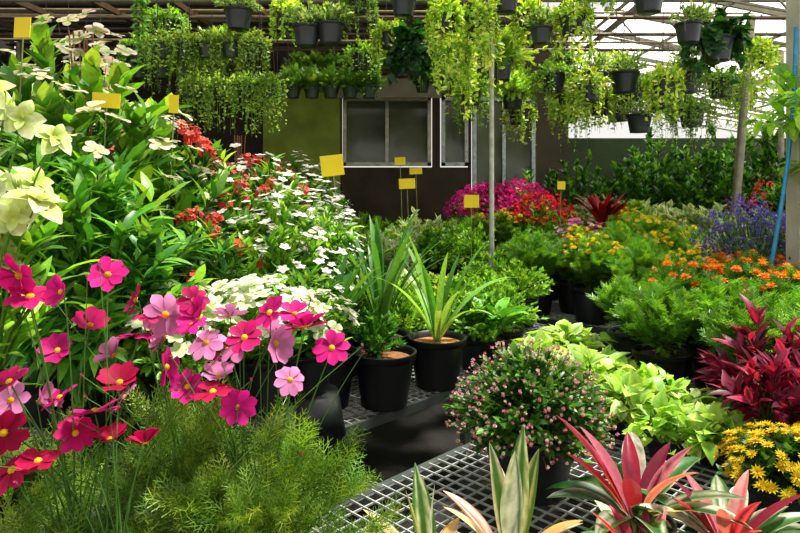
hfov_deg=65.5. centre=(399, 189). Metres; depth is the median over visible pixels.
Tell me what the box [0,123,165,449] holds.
shrub
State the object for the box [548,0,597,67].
hanging basket
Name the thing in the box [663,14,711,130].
hanging basket
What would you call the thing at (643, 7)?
hanging basket
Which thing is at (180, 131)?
potted red ixora
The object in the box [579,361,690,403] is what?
pothos
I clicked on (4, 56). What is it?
wall
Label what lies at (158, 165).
shrub
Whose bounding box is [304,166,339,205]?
shrub
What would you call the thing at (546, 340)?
pothos
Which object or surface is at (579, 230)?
marigold
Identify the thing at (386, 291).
dracaena
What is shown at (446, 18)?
hanging basket
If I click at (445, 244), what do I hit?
shrub
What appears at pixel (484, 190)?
bougainvillea
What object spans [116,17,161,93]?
hanging basket
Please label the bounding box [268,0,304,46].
hanging basket
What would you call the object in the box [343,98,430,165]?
window
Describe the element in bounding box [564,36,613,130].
hanging basket
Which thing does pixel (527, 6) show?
hanging basket
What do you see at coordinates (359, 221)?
shrub
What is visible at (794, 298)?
seedling
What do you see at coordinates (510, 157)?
door
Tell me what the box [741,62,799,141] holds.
climbing vine
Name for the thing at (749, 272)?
marigold
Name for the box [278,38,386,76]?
hanging plants
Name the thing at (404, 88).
awning
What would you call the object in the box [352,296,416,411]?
potted plant
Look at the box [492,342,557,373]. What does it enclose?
pothos
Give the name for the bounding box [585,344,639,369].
pothos
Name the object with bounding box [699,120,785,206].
shrub
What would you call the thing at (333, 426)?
stands
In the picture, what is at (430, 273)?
plant
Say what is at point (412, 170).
plant tag
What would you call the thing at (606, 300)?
seedling
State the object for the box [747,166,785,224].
potted red ixora
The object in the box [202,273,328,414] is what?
potted flowering plant
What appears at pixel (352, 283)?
shrub
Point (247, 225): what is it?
shrub
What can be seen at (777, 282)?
marigold
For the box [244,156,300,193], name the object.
potted red ixora
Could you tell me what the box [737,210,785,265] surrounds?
lavender
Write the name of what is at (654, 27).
roof
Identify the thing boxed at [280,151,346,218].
shrub
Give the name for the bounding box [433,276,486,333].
shrub
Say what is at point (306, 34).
hanging basket
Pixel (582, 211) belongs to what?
variegated shrub
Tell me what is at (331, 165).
plant tag
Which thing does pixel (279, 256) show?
shrub
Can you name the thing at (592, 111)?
hanging basket
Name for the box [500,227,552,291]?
seedling
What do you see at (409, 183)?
plant tag
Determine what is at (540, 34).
hanging basket
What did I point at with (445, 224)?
shrub
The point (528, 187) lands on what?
bougainvillea
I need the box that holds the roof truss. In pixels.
[565,0,785,136]
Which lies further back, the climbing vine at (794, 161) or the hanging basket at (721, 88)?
the hanging basket at (721, 88)
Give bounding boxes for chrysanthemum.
[713,420,799,529]
[783,422,799,465]
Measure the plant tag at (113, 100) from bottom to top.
0.492 m
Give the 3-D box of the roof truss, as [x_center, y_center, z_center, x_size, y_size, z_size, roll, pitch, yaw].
[5.250,-1.515,8.250,5.510,1.440,9.500,0,0,0]
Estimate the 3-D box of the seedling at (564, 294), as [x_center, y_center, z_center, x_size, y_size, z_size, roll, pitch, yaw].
[1.347,0.646,4.834,0.519,0.598,0.477,0,0,-40]
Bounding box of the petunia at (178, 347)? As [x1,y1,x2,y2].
[115,279,248,427]
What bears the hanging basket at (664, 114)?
hanging from the framework
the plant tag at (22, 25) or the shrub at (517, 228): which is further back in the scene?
the shrub at (517, 228)
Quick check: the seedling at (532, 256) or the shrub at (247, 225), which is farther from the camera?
the seedling at (532, 256)
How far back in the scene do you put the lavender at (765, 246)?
3.83 m
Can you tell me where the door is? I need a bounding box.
[472,97,535,214]
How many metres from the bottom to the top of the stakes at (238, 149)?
1.276 m
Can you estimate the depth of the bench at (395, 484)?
1.99 m
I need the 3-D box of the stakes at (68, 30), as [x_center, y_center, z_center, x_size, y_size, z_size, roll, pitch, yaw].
[-1.499,0.000,2.957,0.118,1.501,0.096,0,0,0]
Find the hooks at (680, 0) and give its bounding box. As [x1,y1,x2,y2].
[678,0,685,30]
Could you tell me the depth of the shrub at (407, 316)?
3.37 m
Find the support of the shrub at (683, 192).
on the floor
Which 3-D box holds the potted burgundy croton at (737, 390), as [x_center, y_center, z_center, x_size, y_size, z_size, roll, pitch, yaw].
[1.215,0.716,2.087,0.385,0.458,0.366,0,0,-3]
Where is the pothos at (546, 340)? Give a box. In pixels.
[499,328,597,375]
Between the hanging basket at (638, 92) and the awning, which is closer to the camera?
the hanging basket at (638, 92)
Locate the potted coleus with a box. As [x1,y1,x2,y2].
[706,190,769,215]
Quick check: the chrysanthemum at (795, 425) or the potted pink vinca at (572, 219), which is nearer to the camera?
the chrysanthemum at (795, 425)
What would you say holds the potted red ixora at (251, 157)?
on the bench
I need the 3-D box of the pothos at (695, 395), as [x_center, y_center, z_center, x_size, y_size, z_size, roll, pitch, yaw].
[1.079,0.827,2.327,0.397,0.235,0.434,0,0,-35]
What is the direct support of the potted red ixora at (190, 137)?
on the bench at (377, 419)
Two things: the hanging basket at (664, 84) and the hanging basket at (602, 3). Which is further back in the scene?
the hanging basket at (664, 84)
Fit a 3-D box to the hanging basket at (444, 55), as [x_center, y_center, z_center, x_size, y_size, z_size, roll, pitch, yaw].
[0.352,-1.345,6.195,0.399,0.811,0.369,0,0,28]
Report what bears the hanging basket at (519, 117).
hanging from the framework
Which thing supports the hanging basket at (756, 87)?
hanging from the roof truss
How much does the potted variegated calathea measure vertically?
0.354 m
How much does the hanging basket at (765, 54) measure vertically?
1.061 m
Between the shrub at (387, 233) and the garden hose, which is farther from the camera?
the shrub at (387, 233)
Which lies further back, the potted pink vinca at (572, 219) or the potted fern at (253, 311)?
the potted pink vinca at (572, 219)
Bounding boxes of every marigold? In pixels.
[504,208,535,241]
[558,233,622,324]
[562,224,607,279]
[605,207,669,239]
[621,228,672,254]
[648,257,742,378]
[655,229,698,257]
[659,242,727,273]
[663,219,700,242]
[686,260,787,304]
[706,248,779,271]
[707,249,792,284]
[724,262,799,306]
[783,261,799,283]
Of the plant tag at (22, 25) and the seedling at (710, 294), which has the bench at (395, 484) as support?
the seedling at (710, 294)
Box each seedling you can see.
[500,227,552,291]
[506,234,564,315]
[540,231,565,299]
[546,235,590,313]
[582,218,656,320]
[586,267,663,359]
[601,235,670,324]
[677,272,760,397]
[697,283,799,409]
[760,284,799,312]
[766,303,799,350]
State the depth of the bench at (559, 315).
4.59 m
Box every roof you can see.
[0,2,523,45]
[575,2,785,133]
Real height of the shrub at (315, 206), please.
0.853 m
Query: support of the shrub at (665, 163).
on the floor
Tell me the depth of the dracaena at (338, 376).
2.67 m
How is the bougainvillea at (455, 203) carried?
on the bench
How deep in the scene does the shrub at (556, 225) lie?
6.33 m
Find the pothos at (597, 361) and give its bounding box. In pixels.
[549,342,643,384]
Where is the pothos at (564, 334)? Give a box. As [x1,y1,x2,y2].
[520,317,618,351]
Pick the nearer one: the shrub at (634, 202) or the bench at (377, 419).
the bench at (377, 419)
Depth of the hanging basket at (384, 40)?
5.42 m
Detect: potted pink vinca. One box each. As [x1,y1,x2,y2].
[551,218,604,240]
[588,222,608,236]
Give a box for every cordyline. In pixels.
[574,191,628,228]
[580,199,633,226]
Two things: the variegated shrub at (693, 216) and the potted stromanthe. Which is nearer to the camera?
the potted stromanthe
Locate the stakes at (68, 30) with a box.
[68,30,93,135]
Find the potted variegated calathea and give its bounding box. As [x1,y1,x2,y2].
[363,463,458,532]
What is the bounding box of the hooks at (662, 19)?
[662,19,662,53]
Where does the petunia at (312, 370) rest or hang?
on the stands
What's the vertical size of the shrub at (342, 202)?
0.995 m
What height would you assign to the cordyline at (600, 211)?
0.930 m
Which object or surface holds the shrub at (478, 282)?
on the bench at (377, 419)
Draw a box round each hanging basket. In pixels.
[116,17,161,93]
[139,0,191,66]
[198,23,250,67]
[212,0,263,31]
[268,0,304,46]
[282,0,332,48]
[305,0,352,45]
[339,0,380,43]
[340,22,382,100]
[369,2,402,64]
[370,46,407,78]
[382,16,437,89]
[391,0,422,18]
[407,65,512,92]
[418,41,451,96]
[422,0,467,101]
[444,2,479,120]
[451,28,488,133]
[457,0,505,108]
[471,19,539,82]
[478,24,516,79]
[484,64,541,109]
[494,0,517,15]
[499,98,537,144]
[505,0,547,51]
[518,0,562,45]
[528,35,575,119]
[540,39,583,105]
[545,37,584,125]
[547,100,589,152]
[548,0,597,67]
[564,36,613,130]
[565,35,614,88]
[575,0,617,28]
[580,27,620,132]
[600,26,638,101]
[603,11,651,94]
[606,84,628,121]
[607,46,652,128]
[615,22,661,132]
[634,0,662,15]
[638,57,692,112]
[641,5,689,123]
[651,94,695,149]
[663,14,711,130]
[666,0,715,44]
[666,45,701,64]
[668,47,717,153]
[676,2,755,83]
[695,64,748,130]
[712,60,760,126]
[721,81,767,139]
[740,14,782,117]
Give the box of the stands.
[138,384,345,486]
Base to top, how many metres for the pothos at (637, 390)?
0.268 m
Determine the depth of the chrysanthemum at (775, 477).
1.76 m
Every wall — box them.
[0,40,13,141]
[18,24,785,227]
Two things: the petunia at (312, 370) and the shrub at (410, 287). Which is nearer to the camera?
the petunia at (312, 370)
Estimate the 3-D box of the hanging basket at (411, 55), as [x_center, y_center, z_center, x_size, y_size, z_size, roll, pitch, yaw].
[0.094,-1.322,5.301,0.496,0.956,0.521,0,0,23]
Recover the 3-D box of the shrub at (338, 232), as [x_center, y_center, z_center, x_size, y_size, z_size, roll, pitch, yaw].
[-0.510,0.430,3.094,0.740,1.030,0.735,0,0,-37]
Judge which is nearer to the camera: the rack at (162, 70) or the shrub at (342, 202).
the shrub at (342, 202)
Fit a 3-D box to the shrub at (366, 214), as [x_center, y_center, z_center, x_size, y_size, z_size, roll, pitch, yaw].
[-0.441,0.594,7.061,0.709,0.702,0.740,0,0,-27]
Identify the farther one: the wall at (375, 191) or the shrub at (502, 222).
the wall at (375, 191)
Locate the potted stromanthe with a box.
[581,500,666,532]
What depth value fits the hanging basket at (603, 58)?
5.94 m
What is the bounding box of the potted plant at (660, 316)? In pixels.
[605,274,707,392]
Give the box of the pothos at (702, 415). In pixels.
[672,401,759,470]
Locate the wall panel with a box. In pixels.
[263,73,339,202]
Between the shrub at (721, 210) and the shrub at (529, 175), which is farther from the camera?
the shrub at (529, 175)
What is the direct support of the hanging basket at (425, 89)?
hanging from the framework
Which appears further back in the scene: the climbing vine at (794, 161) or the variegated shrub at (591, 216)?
the variegated shrub at (591, 216)
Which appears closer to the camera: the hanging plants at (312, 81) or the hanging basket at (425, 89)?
the hanging plants at (312, 81)
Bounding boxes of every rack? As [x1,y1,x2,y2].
[122,17,221,79]
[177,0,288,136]
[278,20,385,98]
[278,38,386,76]
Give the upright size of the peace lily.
0.366 m
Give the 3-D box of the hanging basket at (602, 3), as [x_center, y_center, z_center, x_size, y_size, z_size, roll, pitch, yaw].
[1.650,-1.625,5.198,0.378,0.516,0.376,0,0,17]
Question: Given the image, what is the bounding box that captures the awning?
[337,76,440,97]
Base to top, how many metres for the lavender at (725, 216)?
0.923 m
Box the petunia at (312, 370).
[270,286,365,396]
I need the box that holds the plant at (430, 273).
[414,271,468,304]
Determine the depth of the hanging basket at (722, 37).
5.70 m
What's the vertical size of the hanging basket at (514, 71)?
0.631 m
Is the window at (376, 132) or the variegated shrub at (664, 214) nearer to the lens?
the variegated shrub at (664, 214)
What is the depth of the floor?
3.49 m
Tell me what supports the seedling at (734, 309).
on the bench at (395, 484)
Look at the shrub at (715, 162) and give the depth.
8.41 m
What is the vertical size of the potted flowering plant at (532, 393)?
0.475 m
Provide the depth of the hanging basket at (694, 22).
5.42 m
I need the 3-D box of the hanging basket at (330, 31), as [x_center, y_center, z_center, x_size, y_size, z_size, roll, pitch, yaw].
[-0.583,-1.510,5.199,0.424,0.581,0.395,0,0,-14]
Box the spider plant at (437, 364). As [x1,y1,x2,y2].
[375,233,518,391]
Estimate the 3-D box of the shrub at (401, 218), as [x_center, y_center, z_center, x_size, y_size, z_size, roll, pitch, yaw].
[0.047,0.610,6.468,0.561,0.670,0.572,0,0,10]
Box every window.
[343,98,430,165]
[441,97,467,165]
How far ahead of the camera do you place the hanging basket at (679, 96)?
7.10 m
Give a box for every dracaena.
[259,243,387,408]
[317,211,444,346]
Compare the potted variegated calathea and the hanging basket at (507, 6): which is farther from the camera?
the hanging basket at (507, 6)
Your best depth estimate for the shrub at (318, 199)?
5.62 m
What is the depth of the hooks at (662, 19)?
6.50 m
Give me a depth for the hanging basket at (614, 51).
6.55 m
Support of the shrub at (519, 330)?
on the bench at (377, 419)
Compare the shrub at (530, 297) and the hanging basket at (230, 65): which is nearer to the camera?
the shrub at (530, 297)
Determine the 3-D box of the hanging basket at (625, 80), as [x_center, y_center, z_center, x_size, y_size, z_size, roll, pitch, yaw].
[2.186,-1.350,6.103,0.522,0.800,0.486,0,0,29]
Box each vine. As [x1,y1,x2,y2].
[129,0,150,67]
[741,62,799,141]
[777,131,799,181]
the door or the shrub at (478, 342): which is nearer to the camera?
the shrub at (478, 342)
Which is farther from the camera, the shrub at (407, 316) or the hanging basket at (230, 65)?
the hanging basket at (230, 65)
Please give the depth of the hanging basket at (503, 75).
5.89 m
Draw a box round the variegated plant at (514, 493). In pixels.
[444,426,582,532]
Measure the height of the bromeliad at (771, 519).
0.266 m
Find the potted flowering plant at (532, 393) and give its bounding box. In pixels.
[443,339,619,505]
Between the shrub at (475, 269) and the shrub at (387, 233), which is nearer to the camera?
the shrub at (475, 269)
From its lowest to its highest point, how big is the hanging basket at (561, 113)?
1.296 m
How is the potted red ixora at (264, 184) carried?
on the bench at (377, 419)
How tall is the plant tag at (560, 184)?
0.775 m
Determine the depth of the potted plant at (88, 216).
1.96 m
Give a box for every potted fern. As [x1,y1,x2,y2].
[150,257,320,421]
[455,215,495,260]
[525,217,565,239]
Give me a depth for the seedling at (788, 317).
2.42 m
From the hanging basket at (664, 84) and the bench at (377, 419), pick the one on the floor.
the bench at (377, 419)
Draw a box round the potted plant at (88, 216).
[3,147,229,492]
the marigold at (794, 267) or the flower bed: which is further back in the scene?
the marigold at (794, 267)
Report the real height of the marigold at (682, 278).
0.606 m
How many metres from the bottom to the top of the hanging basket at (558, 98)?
1.098 m
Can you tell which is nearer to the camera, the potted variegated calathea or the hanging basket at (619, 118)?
the potted variegated calathea
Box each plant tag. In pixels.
[13,17,30,132]
[92,92,120,166]
[169,95,178,210]
[320,154,345,270]
[395,157,404,231]
[399,178,414,265]
[409,168,421,223]
[464,195,478,274]
[557,181,564,228]
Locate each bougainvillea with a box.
[442,182,512,232]
[458,183,531,238]
[480,178,559,225]
[510,190,578,236]
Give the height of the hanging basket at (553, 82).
1.076 m
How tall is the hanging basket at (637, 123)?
1.150 m
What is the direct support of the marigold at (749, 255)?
on the bench at (395, 484)
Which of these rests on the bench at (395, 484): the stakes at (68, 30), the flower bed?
the flower bed
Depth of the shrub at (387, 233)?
6.10 m
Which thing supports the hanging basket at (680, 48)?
hanging from the framework
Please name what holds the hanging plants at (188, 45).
hanging from the framework
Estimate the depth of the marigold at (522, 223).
7.09 m
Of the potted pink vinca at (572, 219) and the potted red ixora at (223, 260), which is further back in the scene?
the potted pink vinca at (572, 219)
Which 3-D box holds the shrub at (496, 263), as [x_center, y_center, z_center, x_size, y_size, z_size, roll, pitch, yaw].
[0.836,0.713,5.013,0.436,0.464,0.507,0,0,-16]
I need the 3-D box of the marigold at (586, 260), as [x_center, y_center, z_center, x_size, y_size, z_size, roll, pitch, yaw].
[1.391,0.624,4.478,0.457,0.642,0.498,0,0,-20]
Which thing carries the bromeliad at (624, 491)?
on the bench at (395, 484)
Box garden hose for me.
[770,27,797,265]
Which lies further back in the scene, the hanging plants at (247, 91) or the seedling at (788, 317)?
the hanging plants at (247, 91)
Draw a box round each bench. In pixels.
[40,323,607,526]
[299,379,734,532]
[535,300,666,343]
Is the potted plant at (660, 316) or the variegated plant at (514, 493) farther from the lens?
the potted plant at (660, 316)
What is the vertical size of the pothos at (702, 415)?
0.223 m
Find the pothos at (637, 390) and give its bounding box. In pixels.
[581,368,694,440]
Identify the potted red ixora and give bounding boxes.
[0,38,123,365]
[112,124,263,260]
[159,207,266,346]
[167,119,233,187]
[201,154,258,193]
[211,153,323,246]
[230,157,270,175]
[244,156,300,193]
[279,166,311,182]
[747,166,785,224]
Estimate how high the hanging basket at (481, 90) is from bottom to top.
1.170 m
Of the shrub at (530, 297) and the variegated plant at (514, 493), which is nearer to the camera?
the variegated plant at (514, 493)
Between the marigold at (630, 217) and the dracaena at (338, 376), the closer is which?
the dracaena at (338, 376)
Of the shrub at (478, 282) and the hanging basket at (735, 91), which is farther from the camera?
the hanging basket at (735, 91)
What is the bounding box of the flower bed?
[0,254,417,532]
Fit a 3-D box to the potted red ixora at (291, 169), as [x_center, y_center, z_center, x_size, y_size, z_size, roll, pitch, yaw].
[-1.338,0.321,7.937,0.820,1.247,0.867,0,0,6]
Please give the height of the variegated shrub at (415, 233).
0.796 m
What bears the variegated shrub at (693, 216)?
on the bench
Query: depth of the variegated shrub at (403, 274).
4.02 m
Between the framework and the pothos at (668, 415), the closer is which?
the pothos at (668, 415)
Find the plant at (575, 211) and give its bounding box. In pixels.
[556,211,596,225]
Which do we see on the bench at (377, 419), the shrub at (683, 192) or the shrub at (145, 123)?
the shrub at (145, 123)
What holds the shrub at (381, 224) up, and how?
on the bench
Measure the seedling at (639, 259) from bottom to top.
0.646 m
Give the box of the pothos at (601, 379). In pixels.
[571,371,631,435]
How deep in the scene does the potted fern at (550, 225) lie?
6.83 m
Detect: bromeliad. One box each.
[545,416,752,532]
[630,470,799,532]
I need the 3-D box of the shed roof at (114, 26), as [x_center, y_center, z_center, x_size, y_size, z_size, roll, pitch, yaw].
[-2.150,-2.230,8.250,7.500,0.120,2.500,0,0,0]
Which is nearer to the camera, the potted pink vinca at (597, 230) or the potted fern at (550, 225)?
the potted pink vinca at (597, 230)
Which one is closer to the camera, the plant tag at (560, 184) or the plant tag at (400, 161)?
the plant tag at (560, 184)
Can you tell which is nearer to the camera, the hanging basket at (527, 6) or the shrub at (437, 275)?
the shrub at (437, 275)
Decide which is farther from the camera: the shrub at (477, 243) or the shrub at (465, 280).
the shrub at (477, 243)
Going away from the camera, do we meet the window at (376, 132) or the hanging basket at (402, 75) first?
the hanging basket at (402, 75)
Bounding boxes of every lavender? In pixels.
[686,193,785,263]
[701,204,790,267]
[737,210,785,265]
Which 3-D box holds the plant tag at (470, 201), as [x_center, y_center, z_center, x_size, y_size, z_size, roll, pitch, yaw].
[0.505,0.318,4.403,0.110,0.565,0.011,0,0,-11]
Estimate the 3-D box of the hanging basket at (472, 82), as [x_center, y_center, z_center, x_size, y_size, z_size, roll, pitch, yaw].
[0.519,-1.199,5.401,0.340,1.203,0.318,0,0,23]
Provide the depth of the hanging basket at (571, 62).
6.81 m
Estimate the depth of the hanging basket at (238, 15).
5.13 m
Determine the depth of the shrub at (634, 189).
8.29 m
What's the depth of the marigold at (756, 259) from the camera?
3.19 m
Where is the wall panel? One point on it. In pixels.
(312, 128)
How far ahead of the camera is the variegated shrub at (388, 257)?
4.96 m
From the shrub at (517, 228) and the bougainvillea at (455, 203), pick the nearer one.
the shrub at (517, 228)
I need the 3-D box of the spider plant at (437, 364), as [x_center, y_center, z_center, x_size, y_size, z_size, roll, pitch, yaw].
[0.206,0.568,3.003,0.667,0.754,0.715,0,0,18]
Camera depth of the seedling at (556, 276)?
5.37 m
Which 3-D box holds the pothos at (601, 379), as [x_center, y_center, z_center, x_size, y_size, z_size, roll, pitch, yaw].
[0.774,0.829,2.459,0.400,0.232,0.411,0,0,-28]
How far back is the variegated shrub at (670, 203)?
7.57 m
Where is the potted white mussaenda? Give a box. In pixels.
[0,80,113,527]
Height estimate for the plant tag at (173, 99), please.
0.520 m
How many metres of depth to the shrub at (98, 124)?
3.33 m
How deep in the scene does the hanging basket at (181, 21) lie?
5.51 m
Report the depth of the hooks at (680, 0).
5.20 m
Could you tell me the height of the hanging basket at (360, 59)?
0.809 m
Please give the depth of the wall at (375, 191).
9.60 m
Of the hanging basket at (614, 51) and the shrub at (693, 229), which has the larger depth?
the hanging basket at (614, 51)
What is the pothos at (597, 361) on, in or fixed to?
on the bench at (395, 484)
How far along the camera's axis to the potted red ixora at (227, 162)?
5.67 m
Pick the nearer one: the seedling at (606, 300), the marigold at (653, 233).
the seedling at (606, 300)
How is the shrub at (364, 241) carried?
on the bench
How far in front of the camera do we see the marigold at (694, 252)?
3.95 m
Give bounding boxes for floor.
[40,305,734,532]
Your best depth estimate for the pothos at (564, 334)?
3.24 m
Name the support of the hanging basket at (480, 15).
hanging from the framework
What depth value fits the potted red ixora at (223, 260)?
2.48 m
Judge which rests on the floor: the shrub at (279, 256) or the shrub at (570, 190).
the shrub at (570, 190)
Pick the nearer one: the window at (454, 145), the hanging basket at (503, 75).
the hanging basket at (503, 75)
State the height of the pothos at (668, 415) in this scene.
0.235 m
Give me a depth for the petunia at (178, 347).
2.00 m
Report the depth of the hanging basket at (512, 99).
6.80 m
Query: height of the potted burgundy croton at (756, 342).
0.544 m
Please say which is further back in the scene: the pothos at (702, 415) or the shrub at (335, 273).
the shrub at (335, 273)
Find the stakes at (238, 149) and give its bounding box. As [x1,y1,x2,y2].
[234,135,245,180]
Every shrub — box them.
[0,9,217,345]
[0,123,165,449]
[1,30,169,158]
[104,138,247,386]
[194,139,316,274]
[214,193,344,310]
[243,173,372,301]
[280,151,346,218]
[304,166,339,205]
[304,184,362,230]
[305,201,365,279]
[306,189,355,225]
[308,202,361,269]
[325,275,369,376]
[342,225,391,279]
[342,283,367,326]
[344,211,368,239]
[354,212,385,228]
[362,216,399,233]
[363,289,428,345]
[364,224,397,249]
[366,232,423,279]
[384,217,418,252]
[386,206,449,282]
[392,272,427,330]
[396,270,432,289]
[411,225,470,278]
[428,273,457,301]
[433,221,468,276]
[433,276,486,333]
[447,289,515,371]
[450,221,507,275]
[457,261,496,289]
[470,208,516,273]
[471,269,524,332]
[478,284,547,343]
[479,251,527,293]
[489,256,553,327]
[496,226,533,260]
[511,167,575,222]
[541,223,572,278]
[550,148,618,219]
[558,197,589,221]
[580,194,624,229]
[590,159,671,210]
[605,126,711,209]
[614,199,653,223]
[638,198,682,227]
[649,143,741,213]
[653,203,694,226]
[666,226,712,245]
[674,201,735,237]
[681,123,770,205]
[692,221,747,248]
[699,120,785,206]
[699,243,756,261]
[718,210,743,223]
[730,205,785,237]
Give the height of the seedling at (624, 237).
0.739 m
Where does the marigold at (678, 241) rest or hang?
on the bench
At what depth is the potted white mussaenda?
1.33 m
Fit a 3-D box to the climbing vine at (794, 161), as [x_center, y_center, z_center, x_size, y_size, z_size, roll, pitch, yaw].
[2.451,-0.250,3.309,0.744,1.082,0.674,0,0,0]
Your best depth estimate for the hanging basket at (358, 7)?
5.25 m
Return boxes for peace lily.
[466,294,535,368]
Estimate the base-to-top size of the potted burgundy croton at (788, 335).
0.506 m
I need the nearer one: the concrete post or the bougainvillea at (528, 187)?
the concrete post
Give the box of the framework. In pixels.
[0,0,785,267]
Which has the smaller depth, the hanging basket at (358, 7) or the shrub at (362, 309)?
the shrub at (362, 309)
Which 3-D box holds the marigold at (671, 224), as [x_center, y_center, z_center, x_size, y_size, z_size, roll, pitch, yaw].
[2.856,0.619,6.380,0.465,0.653,0.507,0,0,5]
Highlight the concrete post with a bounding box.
[786,0,799,266]
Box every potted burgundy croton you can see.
[693,293,798,440]
[702,338,799,459]
[738,316,799,433]
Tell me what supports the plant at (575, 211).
on the bench
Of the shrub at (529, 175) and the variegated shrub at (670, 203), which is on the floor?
the shrub at (529, 175)
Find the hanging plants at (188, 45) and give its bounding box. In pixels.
[141,0,272,98]
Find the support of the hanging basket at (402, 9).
hanging from the framework
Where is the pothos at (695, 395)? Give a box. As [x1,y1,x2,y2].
[646,377,740,431]
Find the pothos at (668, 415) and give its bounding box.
[614,389,727,465]
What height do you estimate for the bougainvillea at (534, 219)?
0.952 m

